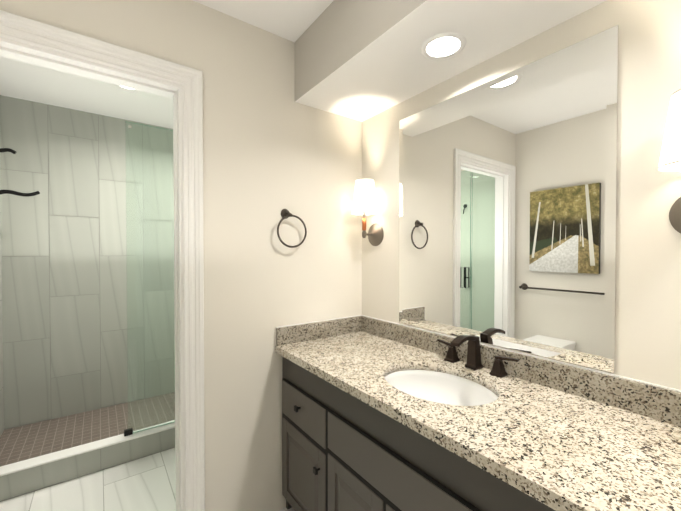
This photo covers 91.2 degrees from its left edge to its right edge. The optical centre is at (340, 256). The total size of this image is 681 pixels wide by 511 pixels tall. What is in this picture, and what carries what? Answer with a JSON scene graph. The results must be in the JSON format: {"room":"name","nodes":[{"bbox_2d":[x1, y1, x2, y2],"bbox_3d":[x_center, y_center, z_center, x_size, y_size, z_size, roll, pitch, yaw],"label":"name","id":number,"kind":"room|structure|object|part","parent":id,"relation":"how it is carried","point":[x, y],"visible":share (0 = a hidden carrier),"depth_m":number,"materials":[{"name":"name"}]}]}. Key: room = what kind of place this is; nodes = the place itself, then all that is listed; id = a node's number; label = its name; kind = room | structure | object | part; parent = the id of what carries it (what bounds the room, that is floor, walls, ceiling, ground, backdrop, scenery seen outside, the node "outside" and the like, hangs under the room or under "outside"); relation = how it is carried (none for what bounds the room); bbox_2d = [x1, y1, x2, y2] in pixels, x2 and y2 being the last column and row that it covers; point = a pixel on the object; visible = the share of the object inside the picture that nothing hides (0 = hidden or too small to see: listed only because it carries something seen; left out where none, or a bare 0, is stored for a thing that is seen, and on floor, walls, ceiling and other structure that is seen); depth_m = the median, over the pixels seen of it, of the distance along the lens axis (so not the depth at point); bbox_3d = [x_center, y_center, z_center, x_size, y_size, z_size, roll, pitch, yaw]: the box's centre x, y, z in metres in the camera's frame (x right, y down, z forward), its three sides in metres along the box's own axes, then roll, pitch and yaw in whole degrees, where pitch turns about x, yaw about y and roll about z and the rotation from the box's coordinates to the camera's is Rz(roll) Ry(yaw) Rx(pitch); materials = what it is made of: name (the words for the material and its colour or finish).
{"room":"bathroom","nodes":[
{"label":"bathroom","id":0,"kind":"room"},
{"bbox_2d":[2,104,174,429],"bbox_3d":[-1.731,0.063,3.012,1.870,2.470,0.118,-1,1,-36],"label":"wall","id":1,"kind":"structure","parent":0,"point":[99,266],"depth_m":2.74,"materials":[{"name":"grey tile"}]},
{"bbox_2d":[0,95,174,429],"bbox_3d":[-1.694,0.063,2.962,1.870,2.470,0.001,-1,1,-36],"label":"wall tiles","id":2,"kind":"structure","parent":1,"relation":"attached to","point":[30,227],"depth_m":2.67,"materials":[{"name":"grey tile"}]},
{"bbox_2d":[0,448,293,510],"bbox_3d":[-0.442,1.346,1.250,2.110,0.050,4.510,-1,1,-36],"label":"floor","id":3,"kind":"structure","parent":0,"point":[112,482],"depth_m":1.92,"materials":[{"name":"grey tile"}]},
{"bbox_2d":[0,420,174,501],"bbox_3d":[-1.199,1.232,2.294,1.868,0.150,0.098,-1,1,-36],"label":"curb","id":4,"kind":"object","parent":3,"relation":"on","point":[86,474],"depth_m":2.01,"materials":[{"name":"white stone"}]},
{"bbox_3d":[-1.199,1.163,2.293,1.868,0.012,0.098,-1,1,-36],"label":"shower floor curb cap","id":5,"kind":"part","parent":4,"relation":"part of","materials":[{"name":"white stone"}]},
{"bbox_2d":[0,428,174,500],"bbox_3d":[-1.174,1.238,2.259,1.870,0.132,0.001,-1,1,-36],"label":"tiles","id":6,"kind":"structure","parent":4,"relation":"attached to","point":[34,478],"depth_m":1.99,"materials":[{"name":"grey tile"}]},
{"bbox_2d":[124,121,174,435],"bbox_3d":[-0.930,0.140,2.487,1.165,2.029,0.032,-1,1,-36],"label":"glass","id":7,"kind":"object","parent":4,"relation":"on","point":[127,432],"visible":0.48,"depth_m":2.21,"materials":[{"name":"green"}]},
{"bbox_2d":[0,392,174,466],"bbox_3d":[-1.460,1.280,2.654,1.868,0.045,0.801,-1,1,-36],"label":"mosaic shower floor","id":8,"kind":"structure","parent":3,"relation":"on","point":[24,442],"depth_m":2.45,"materials":[{"name":"brown tile"}]},
{"bbox_2d":[275,351,562,510],"bbox_3d":[0.351,0.907,1.245,0.577,0.828,1.552,-1,1,-36],"label":"bathroom vanity","id":9,"kind":"object","parent":3,"relation":"on","point":[380,415],"depth_m":1.17,"materials":[{"name":"grey paint"}]},
{"bbox_2d":[275,331,680,510],"bbox_3d":[0.359,0.476,1.234,0.572,0.034,1.572,-1,1,-36],"label":"countertop","id":10,"kind":"structure","parent":9,"relation":"on","point":[578,452],"depth_m":0.93,"materials":[{"name":"beige stone"}]},
{"bbox_2d":[385,370,497,405],"bbox_3d":[0.359,0.575,1.240,0.400,0.163,0.488,-1,1,-36],"label":"sink","id":11,"kind":"object","parent":10,"relation":"in","point":[449,387],"depth_m":1.40,"materials":[{"name":"white ceramic"}]},
{"bbox_2d":[437,335,518,377],"bbox_3d":[0.508,0.386,1.346,0.157,0.141,0.362,-1,1,-36],"label":"faucet","id":12,"kind":"object","parent":10,"relation":"on","point":[465,354],"depth_m":1.36,"materials":[{"name":"brown metal"}]},
{"bbox_2d":[0,0,333,128],"bbox_3d":[-0.442,-1.159,1.218,2.110,0.080,4.510,-1,1,-36],"label":"ceiling","id":13,"kind":"structure","parent":0,"point":[31,82],"depth_m":2.22,"materials":[{"name":"white paint"}]},
{"bbox_2d":[115,84,138,90],"bbox_3d":[-1.433,-1.159,2.247,0.168,0.006,0.168,-1,1,-36],"label":"recessed light","id":14,"kind":"object","parent":13,"relation":"in","point":[127,88],"visible":0.31,"depth_m":2.30,"materials":[{"name":"white paint"}]},
{"bbox_2d":[294,0,606,121],"bbox_3d":[0.663,-0.960,0.897,0.460,0.310,2.449,-1,1,-36],"label":"ceiling box","id":15,"kind":"object","parent":13,"relation":"attached to","point":[361,60],"visible":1,"depth_m":1.35,"materials":[{"name":"grey paint"}]},
{"bbox_2d":[421,32,465,59],"bbox_3d":[0.395,-0.807,1.285,0.168,0.006,0.168,-1,1,-36],"label":"recessed light","id":16,"kind":"object","parent":15,"relation":"attached to","point":[444,46],"depth_m":1.27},
{"bbox_3d":[0.395,-0.807,1.285,0.168,0.006,0.168,-1,1,-36],"label":"recessed ceiling light ring in the soffit","id":17,"kind":"part","parent":16,"relation":"part of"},
{"bbox_2d":[0,0,361,510],"bbox_3d":[-0.617,0.081,1.570,1.760,2.470,0.120,-1,1,-36],"label":"wall","id":18,"kind":"structure","parent":0,"point":[272,148],"depth_m":1.63,"materials":[{"name":"beige paint"}]},
{"bbox_2d":[0,10,204,510],"bbox_3d":[-1.017,0.252,1.271,0.912,2.136,0.143,-1,1,-36],"label":"door frame","id":19,"kind":"structure","parent":18,"relation":"attached to","point":[28,31],"depth_m":1.45,"materials":[{"name":"white wood"}]},
{"bbox_2d":[277,209,306,247],"bbox_3d":[-0.258,-0.148,1.725,0.170,0.203,0.051,-1,1,-36],"label":"towel ring","id":20,"kind":"object","parent":18,"relation":"attached to","point":[285,213],"visible":1,"depth_m":1.71,"materials":[{"name":"brown metal"}]},
{"bbox_2d":[362,0,680,389],"bbox_3d":[0.364,0.078,1.818,0.120,2.470,4.510,-1,1,-36],"label":"wall","id":21,"kind":"structure","parent":0,"point":[648,302],"depth_m":1.01,"materials":[{"name":"beige paint"}]},
{"bbox_2d":[352,178,383,245],"bbox_3d":[0.141,-0.247,1.884,0.156,0.370,0.147,-1,1,-36],"label":"sconce","id":22,"kind":"object","parent":21,"relation":"attached to","point":[364,203],"visible":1,"depth_m":1.84,"materials":[{"name":"grey metal"}]},
{"bbox_3d":[0.137,-0.338,1.880,0.146,0.185,0.146,-1,1,-36],"label":"lamp shade","id":23,"kind":"part","parent":22,"relation":"part of","materials":[{"name":"white glass"}]},
{"bbox_2d":[399,25,617,372],"bbox_3d":[0.582,-0.180,1.403,0.006,1.074,0.919,-1,1,-36],"label":"mirror","id":24,"kind":"object","parent":21,"relation":"attached to","point":[507,205],"visible":0.91,"depth_m":1.26,"materials":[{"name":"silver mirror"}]},
{"bbox_2d":[658,89,680,232],"bbox_3d":[0.900,-0.233,0.838,0.156,0.370,0.147,-1,1,-36],"label":"sconce","id":25,"kind":"object","parent":21,"relation":"attached to","point":[670,158],"visible":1,"depth_m":0.85,"materials":[{"name":"grey metal"}]},
{"bbox_3d":[0.896,-0.325,0.834,0.146,0.185,0.146,-1,1,-36],"label":"lamp shade","id":26,"kind":"part","parent":25,"relation":"part of","materials":[{"name":"white glass"}]},
{"bbox_3d":[-2.190,0.075,2.054,0.001,2.470,0.890,-1,1,-36],"label":"wall","id":27,"kind":"structure","parent":0,"visible":0},
{"bbox_2d":[0,162,3,436],"bbox_3d":[-2.189,0.075,2.054,0.001,2.470,0.888,-1,1,-36],"label":"shower wall tiles","id":28,"kind":"structure","parent":27,"relation":"attached to","point":[1,383],"depth_m":2.39,"materials":[{"name":"grey tile"}]},
{"bbox_2d":[0,148,16,153],"bbox_3d":[-2.280,-0.732,2.257,0.130,0.057,0.056,-1,1,-36],"label":"shower","id":29,"kind":"object","parent":28,"relation":"attached to","point":[8,150],"visible":1,"depth_m":2.26,"materials":[{"name":"black metal"}]},
{"bbox_2d":[0,190,39,196],"bbox_3d":[-2.231,-0.436,2.296,0.248,0.063,0.056,-1,1,-36],"label":"shower","id":30,"kind":"object","parent":28,"relation":"attached to","point":[18,193],"visible":1,"depth_m":2.30,"materials":[{"name":"black metal"}]}
]}

